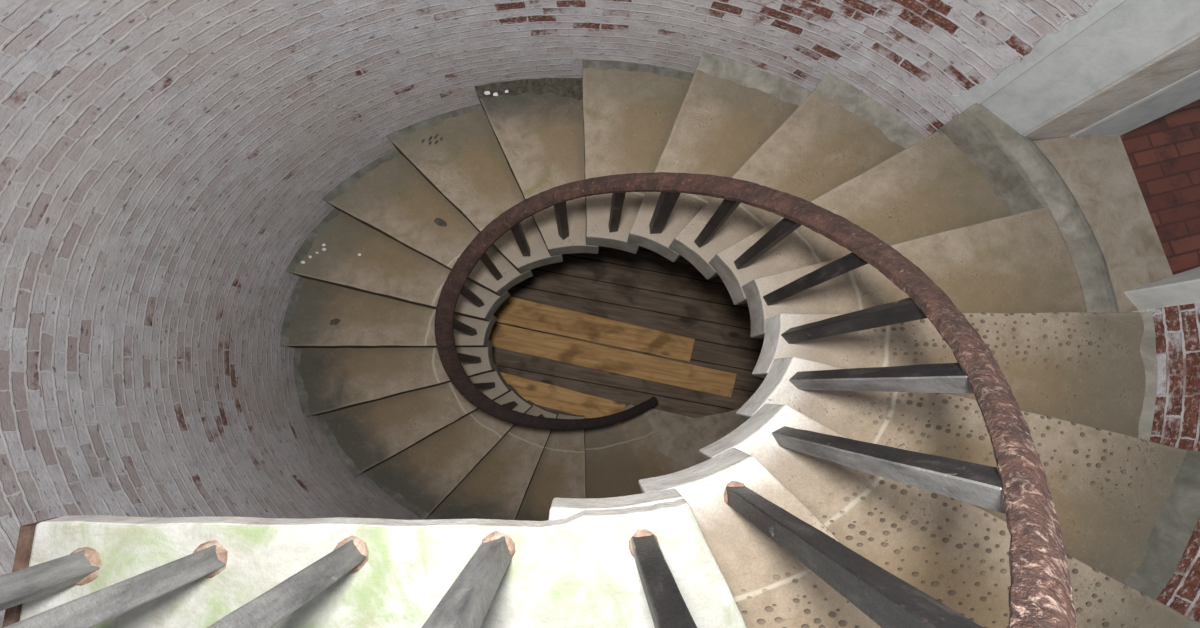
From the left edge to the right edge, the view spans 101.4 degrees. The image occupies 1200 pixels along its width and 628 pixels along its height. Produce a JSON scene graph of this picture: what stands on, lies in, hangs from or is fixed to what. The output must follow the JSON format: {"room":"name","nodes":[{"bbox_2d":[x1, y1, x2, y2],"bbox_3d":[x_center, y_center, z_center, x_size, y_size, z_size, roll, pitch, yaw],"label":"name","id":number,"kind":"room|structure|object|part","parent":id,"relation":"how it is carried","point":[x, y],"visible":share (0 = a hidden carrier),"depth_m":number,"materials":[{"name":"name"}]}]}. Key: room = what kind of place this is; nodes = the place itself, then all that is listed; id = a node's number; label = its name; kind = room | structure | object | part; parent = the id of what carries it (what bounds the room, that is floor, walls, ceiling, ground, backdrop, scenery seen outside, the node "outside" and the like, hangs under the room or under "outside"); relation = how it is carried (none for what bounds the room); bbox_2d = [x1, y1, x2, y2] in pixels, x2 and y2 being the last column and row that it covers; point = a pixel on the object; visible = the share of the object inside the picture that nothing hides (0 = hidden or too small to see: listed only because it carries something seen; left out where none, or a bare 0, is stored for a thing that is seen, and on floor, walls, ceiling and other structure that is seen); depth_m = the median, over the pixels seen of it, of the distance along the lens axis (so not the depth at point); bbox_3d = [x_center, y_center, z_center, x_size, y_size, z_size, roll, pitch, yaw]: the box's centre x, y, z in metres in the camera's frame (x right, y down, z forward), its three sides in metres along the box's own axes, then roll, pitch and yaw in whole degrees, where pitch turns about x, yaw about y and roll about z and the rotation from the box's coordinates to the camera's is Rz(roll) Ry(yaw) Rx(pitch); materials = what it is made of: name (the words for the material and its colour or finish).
{"room":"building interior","nodes":[
{"label":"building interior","id":0,"kind":"room"},
{"bbox_2d":[0,0,1199,627],"bbox_3d":[-0.065,0.028,2.268,4.747,5.605,3.616,1,82,-2],"label":"wall","id":1,"kind":"structure","parent":0,"point":[165,165],"depth_m":2.48,"materials":[{"name":"brick"}]},
{"bbox_2d":[280,277,304,345],"bbox_3d":[-2.389,-0.020,3.802,0.066,0.032,0.553,10,82,0],"label":"trim","id":2,"kind":"structure","parent":1,"relation":"attached to","point":[285,335],"depth_m":3.80,"materials":[{"name":"grey concrete"}]},
{"bbox_2d":[294,348,310,416],"bbox_3d":[-2.381,0.541,3.913,0.077,0.033,0.556,-12,82,-3],"label":"trim","id":3,"kind":"structure","parent":1,"relation":"attached to","point":[302,394],"depth_m":3.91,"materials":[{"name":"grey concrete"}]},
{"bbox_2d":[286,209,339,272],"bbox_3d":[-2.164,-0.555,3.695,0.072,0.032,0.591,33,82,3],"label":"trim","id":4,"kind":"structure","parent":1,"relation":"attached to","point":[304,249],"depth_m":3.69,"materials":[{"name":"grey concrete"}]},
{"bbox_2d":[317,414,361,475],"bbox_3d":[-2.155,1.078,4.035,0.076,0.032,0.601,-36,84,-6],"label":"trim","id":5,"kind":"structure","parent":1,"relation":"attached to","point":[346,460],"depth_m":4.03,"materials":[{"name":"grey concrete"}]},
{"bbox_2d":[322,149,399,201],"bbox_3d":[-1.743,-1.014,3.582,0.646,0.032,0.066,-38,85,-6],"label":"trim","id":6,"kind":"structure","parent":1,"relation":"attached to","point":[342,187],"depth_m":3.58,"materials":[{"name":"grey concrete"}]},
{"bbox_2d":[365,470,429,519],"bbox_3d":[-1.733,1.538,4.173,0.657,0.033,0.071,35,82,3],"label":"trim","id":7,"kind":"structure","parent":1,"relation":"attached to","point":[396,496],"depth_m":4.17,"materials":[{"name":"grey concrete"}]},
{"bbox_2d":[387,104,482,141],"bbox_3d":[-1.163,-1.354,3.458,0.694,0.032,0.060,-22,83,-5],"label":"trim","id":8,"kind":"structure","parent":1,"relation":"attached to","point":[436,120],"depth_m":3.46,"materials":[{"name":"grey concrete"}]},
{"bbox_2d":[432,510,451,518],"bbox_3d":[-1.155,1.878,4.335,0.700,0.033,0.070,21,82,1],"label":"trim","id":9,"kind":"structure","parent":1,"relation":"attached to","point":[436,513],"depth_m":4.34,"materials":[{"name":"grey concrete"}]},
{"bbox_2d":[474,78,582,99],"bbox_3d":[-0.476,-1.520,3.302,0.724,0.051,0.163,1,82,-2],"label":"trim","id":10,"kind":"structure","parent":1,"relation":"attached to","point":[562,87],"depth_m":3.31,"materials":[{"name":"grey concrete"}]},
{"bbox_2d":[582,60,693,80],"bbox_3d":[0.247,-1.568,3.150,0.726,0.032,0.058,7,82,-1],"label":"trim","id":11,"kind":"structure","parent":1,"relation":"attached to","point":[602,65],"depth_m":3.15,"materials":[{"name":"grey concrete"}]},
{"bbox_2d":[696,52,810,105],"bbox_3d":[0.928,-1.405,2.944,0.701,0.054,0.114,21,82,1],"label":"trim","id":12,"kind":"structure","parent":1,"relation":"attached to","point":[716,66],"depth_m":2.95,"materials":[{"name":"grey concrete"}]},
{"bbox_2d":[813,73,924,148],"bbox_3d":[1.506,-1.118,2.729,0.664,0.054,0.128,35,82,3],"label":"trim","id":13,"kind":"structure","parent":1,"relation":"attached to","point":[851,98],"depth_m":2.73,"materials":[{"name":"grey concrete"}]},
{"bbox_2d":[937,130,950,140],"bbox_3d":[1.808,-0.925,2.532,0.063,0.027,0.118,-43,85,-7],"label":"trim","id":14,"kind":"structure","parent":1,"relation":"attached to","point":[940,132],"depth_m":2.54,"materials":[{"name":"grey concrete"}]},
{"bbox_2d":[1138,311,1156,440],"bbox_3d":[2.220,0.259,1.992,0.058,0.024,0.553,12,82,0],"label":"trim","id":15,"kind":"structure","parent":1,"relation":"attached to","point":[1148,343],"depth_m":1.99,"materials":[{"name":"beige concrete"}]},
{"bbox_2d":[1123,450,1199,598],"bbox_3d":[1.996,0.735,1.708,0.089,0.056,0.597,36,82,3],"label":"window sill","id":16,"kind":"structure","parent":1,"relation":"attached to","point":[1176,520],"depth_m":1.71,"materials":[{"name":"grey concrete"}]},
{"bbox_2d":[1183,618,1199,627],"bbox_3d":[1.590,1.135,1.446,0.647,0.054,0.081,-37,85,-6],"label":"trim","id":17,"kind":"structure","parent":1,"relation":"attached to","point":[1191,623],"depth_m":1.50,"materials":[{"name":"beige concrete"}]},
{"bbox_2d":[492,246,763,417],"bbox_3d":[-0.155,0.432,5.059,4.753,0.114,3.580,1,82,-2],"label":"floor","id":18,"kind":"structure","parent":0,"point":[644,288],"depth_m":5.08,"materials":[{"name":"brown wood"}]},
{"bbox_2d":[500,372,625,425],"bbox_3d":[-0.480,0.827,4.909,1.470,0.041,0.232,14,82,0],"label":"wooden plank","id":19,"kind":"object","parent":18,"relation":"on","point":[550,396],"visible":0.62,"depth_m":4.89,"materials":[{"name":"brown wood"}]},
{"bbox_2d":[493,296,694,361],"bbox_3d":[-0.316,0.111,5.018,2.578,0.041,0.301,13,82,0],"label":"wooden plank","id":20,"kind":"object","parent":18,"relation":"on","point":[514,311],"visible":0.77,"depth_m":5.00,"materials":[{"name":"brown wood"}]},
{"bbox_2d":[489,323,736,397],"bbox_3d":[-0.131,0.414,4.980,3.060,0.041,0.253,12,82,0],"label":"wooden plank","id":21,"kind":"object","parent":18,"relation":"on","point":[515,339],"visible":0.8,"depth_m":4.96,"materials":[{"name":"brown wood"}]},
{"bbox_2d":[585,404,688,497],"bbox_3d":[0.453,1.535,4.847,1.626,0.028,1.272,1,82,-2],"label":"stone step","id":22,"kind":"structure","parent":18,"relation":"on","point":[617,458],"depth_m":4.84,"materials":[{"name":"beige stone"}]},
{"bbox_2d":[0,172,1076,627],"bbox_3d":[-0.238,0.113,2.674,2.080,4.642,1.444,1,82,-2],"label":"stair railing","id":23,"kind":"object","parent":22,"relation":"on","point":[1040,595],"visible":1,"depth_m":0.98,"materials":[{"name":"metal"}]},
{"bbox_3d":[-0.232,0.059,2.514,2.081,4.311,1.356,1,82,-2],"label":"handrail","id":24,"kind":"part","parent":23,"relation":"part of","materials":[{"name":"metal"}]},
{"bbox_2d":[515,410,585,520],"bbox_3d":[-0.585,1.533,4.704,0.948,0.190,1.200,1,82,-2],"label":"stone step","id":25,"kind":"structure","parent":22,"relation":"on","point":[560,472],"depth_m":4.62,"materials":[{"name":"beige stone"}]},
{"bbox_2d":[436,400,558,519],"bbox_3d":[-1.039,1.318,4.528,0.918,0.190,1.224,22,82,1],"label":"stone step","id":26,"kind":"structure","parent":25,"relation":"on","point":[497,487],"depth_m":4.41,"materials":[{"name":"beige stone"}]},
{"bbox_2d":[370,385,532,514],"bbox_3d":[-1.375,1.026,4.367,0.848,0.190,1.354,43,83,4],"label":"stone step","id":27,"kind":"structure","parent":26,"relation":"on","point":[427,472],"depth_m":4.24,"materials":[{"name":"beige stone"}]},
{"bbox_2d":[324,364,510,472],"bbox_3d":[-1.598,0.681,4.218,1.460,0.190,0.776,-29,84,-6],"label":"stone step","id":28,"kind":"structure","parent":27,"relation":"on","point":[370,434],"depth_m":4.09,"materials":[{"name":"beige stone"}]},
{"bbox_2d":[299,340,495,415],"bbox_3d":[-1.666,0.481,4.053,1.566,0.190,0.721,1,82,-2],"label":"stone step","id":29,"kind":"structure","parent":28,"relation":"on","point":[334,379],"depth_m":3.96,"materials":[{"name":"beige stone"}]},
{"bbox_2d":[286,278,496,347],"bbox_3d":[-1.638,-0.073,3.942,1.591,0.191,0.714,1,82,-2],"label":"stone step","id":30,"kind":"structure","parent":29,"relation":"on","point":[325,315],"depth_m":3.83,"materials":[{"name":"beige stone"}]},
{"bbox_2d":[330,318,339,324],"bbox_3d":[-2.057,0.061,3.812,0.080,0.001,0.054,1,82,-2],"label":"stain","id":31,"kind":"object","parent":30,"relation":"on","point":[334,321],"depth_m":3.81,"materials":[{"name":"grey"}]},
{"bbox_2d":[292,211,509,321],"bbox_3d":[-1.525,-0.238,3.777,1.457,0.190,0.788,33,82,3],"label":"stone step","id":32,"kind":"structure","parent":30,"relation":"on","point":[385,267],"depth_m":3.69,"materials":[{"name":"beige stone"}]},
{"bbox_2d":[327,154,532,295],"bbox_3d":[-1.255,-0.564,3.641,0.859,0.191,1.346,-38,85,-7],"label":"stone step","id":33,"kind":"structure","parent":32,"relation":"on","point":[393,199],"depth_m":3.56,"materials":[{"name":"beige stone"}]},
{"bbox_2d":[434,218,446,226],"bbox_3d":[-1.157,-0.667,3.562,0.095,0.001,0.066,1,82,-2],"label":"stain","id":34,"kind":"object","parent":33,"relation":"on","point":[438,221],"depth_m":3.56,"materials":[{"name":"grey"}]},
{"bbox_2d":[392,110,562,273],"bbox_3d":[-0.881,-0.828,3.499,0.927,0.191,1.206,-17,83,-4],"label":"stone step","id":35,"kind":"structure","parent":33,"relation":"on","point":[461,157],"depth_m":3.43,"materials":[{"name":"beige stone"}]},
{"bbox_2d":[477,92,598,255],"bbox_3d":[-0.367,-0.990,3.347,0.958,0.190,1.181,1,82,-2],"label":"stone step","id":36,"kind":"structure","parent":35,"relation":"on","point":[540,138],"depth_m":3.27,"materials":[{"name":"beige stone"}]},
{"bbox_2d":[582,68,690,253],"bbox_3d":[0.347,-0.993,3.178,0.948,0.190,1.200,1,82,-2],"label":"stone step","id":37,"kind":"structure","parent":36,"relation":"on","point":[629,117],"depth_m":3.10,"materials":[{"name":"beige stone"}]},
{"bbox_2d":[627,60,798,261],"bbox_3d":[0.813,-0.832,2.977,0.921,0.190,1.225,22,82,1],"label":"stone step","id":38,"kind":"structure","parent":37,"relation":"on","point":[720,123],"depth_m":2.91,"materials":[{"name":"beige stone"}]},
{"bbox_2d":[669,91,904,278],"bbox_3d":[1.161,-0.596,2.762,0.848,0.190,1.354,43,83,4],"label":"stone step","id":39,"kind":"structure","parent":38,"relation":"on","point":[822,145],"depth_m":2.70,"materials":[{"name":"beige stone"}]},
{"bbox_2d":[709,132,1010,304],"bbox_3d":[1.396,-0.303,2.535,1.460,0.190,0.778,-29,84,-6],"label":"stone step","id":40,"kind":"structure","parent":39,"relation":"on","point":[929,187],"depth_m":2.48,"materials":[{"name":"beige stone"}]},
{"bbox_2d":[742,207,1086,337],"bbox_3d":[1.456,-0.155,2.324,1.528,0.190,0.710,1,82,-2],"label":"stone step","id":41,"kind":"structure","parent":40,"relation":"on","point":[1022,262],"depth_m":2.24,"materials":[{"name":"beige stone"}]},
{"bbox_2d":[752,312,1145,437],"bbox_3d":[1.458,0.341,2.060,1.593,0.190,0.716,1,82,-2],"label":"stone step","id":42,"kind":"structure","parent":41,"relation":"on","point":[1085,368],"depth_m":1.99,"materials":[{"name":"beige stone"}]},
{"bbox_2d":[736,357,1186,582],"bbox_3d":[1.357,0.452,1.849,1.458,0.190,0.787,33,82,3],"label":"stone step","id":43,"kind":"structure","parent":42,"relation":"on","point":[1108,490],"depth_m":1.75,"materials":[{"name":"beige stone"}]},
{"bbox_2d":[699,404,1187,627],"bbox_3d":[1.100,0.723,1.609,0.858,0.190,1.346,-38,85,-7],"label":"stone step","id":44,"kind":"structure","parent":43,"relation":"on","point":[953,551],"depth_m":1.52,"materials":[{"name":"beige stone"}]},
{"bbox_2d":[639,448,880,627],"bbox_3d":[0.737,0.933,1.375,0.926,0.190,1.208,-17,83,-4],"label":"stone step","id":45,"kind":"structure","parent":44,"relation":"on","point":[770,588],"depth_m":1.31,"materials":[{"name":"beige stone"}]},
{"bbox_2d":[549,489,683,519],"bbox_3d":[0.232,1.046,1.186,0.953,0.121,1.180,1,82,-2],"label":"stone step","id":46,"kind":"structure","parent":45,"relation":"on","point":[560,508],"depth_m":1.24,"materials":[{"name":"beige stone"}]},
{"bbox_2d":[2,498,746,627],"bbox_3d":[-0.289,1.016,1.074,2.005,0.074,1.171,1,82,-2],"label":"stone landing","id":47,"kind":"object","parent":46,"relation":"on","point":[578,570],"visible":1,"depth_m":1.10,"materials":[{"name":"white stone"}]},
{"bbox_2d":[934,103,1118,312],"bbox_3d":[2.108,-0.502,2.396,0.251,0.264,1.174,-24,83,-5],"label":"threshold curb","id":48,"kind":"object","parent":40,"relation":"on","point":[1023,178],"visible":0.64,"depth_m":2.31,"materials":[{"name":"grey concrete"}]},
{"bbox_2d":[642,408,745,466],"bbox_3d":[0.845,1.512,4.865,1.577,0.023,1.224,1,82,-2],"label":"floor","id":49,"kind":"structure","parent":0,"point":[681,438],"depth_m":4.91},
{"bbox_2d":[981,0,1199,134],"bbox_3d":[1.951,-1.195,1.462,0.266,1.957,0.449,-35,84,-6],"label":"door jamb","id":50,"kind":"structure","parent":0,"point":[1135,33],"depth_m":1.88,"materials":[{"name":"white paint"}]},
{"bbox_2d":[949,0,1124,110],"bbox_3d":[1.796,-1.181,1.476,0.032,1.915,0.134,-43,85,-7],"label":"trim","id":51,"kind":"structure","parent":50,"relation":"attached to","point":[1048,43],"depth_m":2.01,"materials":[{"name":"white paint"}]},
{"bbox_2d":[1023,34,1199,140],"bbox_3d":[2.288,-1.082,1.457,0.535,1.957,0.249,1,82,-2],"label":"door","id":52,"kind":"structure","parent":0,"point":[1183,60],"depth_m":2.05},
{"bbox_2d":[1070,70,1199,136],"bbox_3d":[2.295,-1.006,1.417,0.021,1.900,0.044,1,82,-2],"label":"trim","id":53,"kind":"structure","parent":52,"relation":"attached to","point":[1178,82],"depth_m":2.06,"materials":[{"name":"paint"}]},
{"bbox_2d":[1120,99,1199,274],"bbox_3d":[3.476,-0.462,2.434,2.052,0.148,2.280,1,82,-2],"label":"brick floor","id":54,"kind":"structure","parent":52,"relation":"in","point":[1163,153],"depth_m":2.37,"materials":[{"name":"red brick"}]},
{"bbox_2d":[1033,135,1172,312],"bbox_3d":[2.382,-0.438,2.394,0.448,0.190,0.899,-15,83,-4],"label":"threshold slab","id":55,"kind":"object","parent":54,"relation":"on","point":[1098,172],"visible":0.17,"depth_m":2.31,"materials":[{"name":"beige stone"}]},
{"bbox_2d":[1124,267,1199,310],"bbox_3d":[2.599,-0.107,1.326,0.585,1.957,0.544,1,82,-2],"label":"wall","id":56,"kind":"structure","parent":0,"point":[1182,288],"depth_m":2.12,"materials":[{"name":"paint"}]}
]}

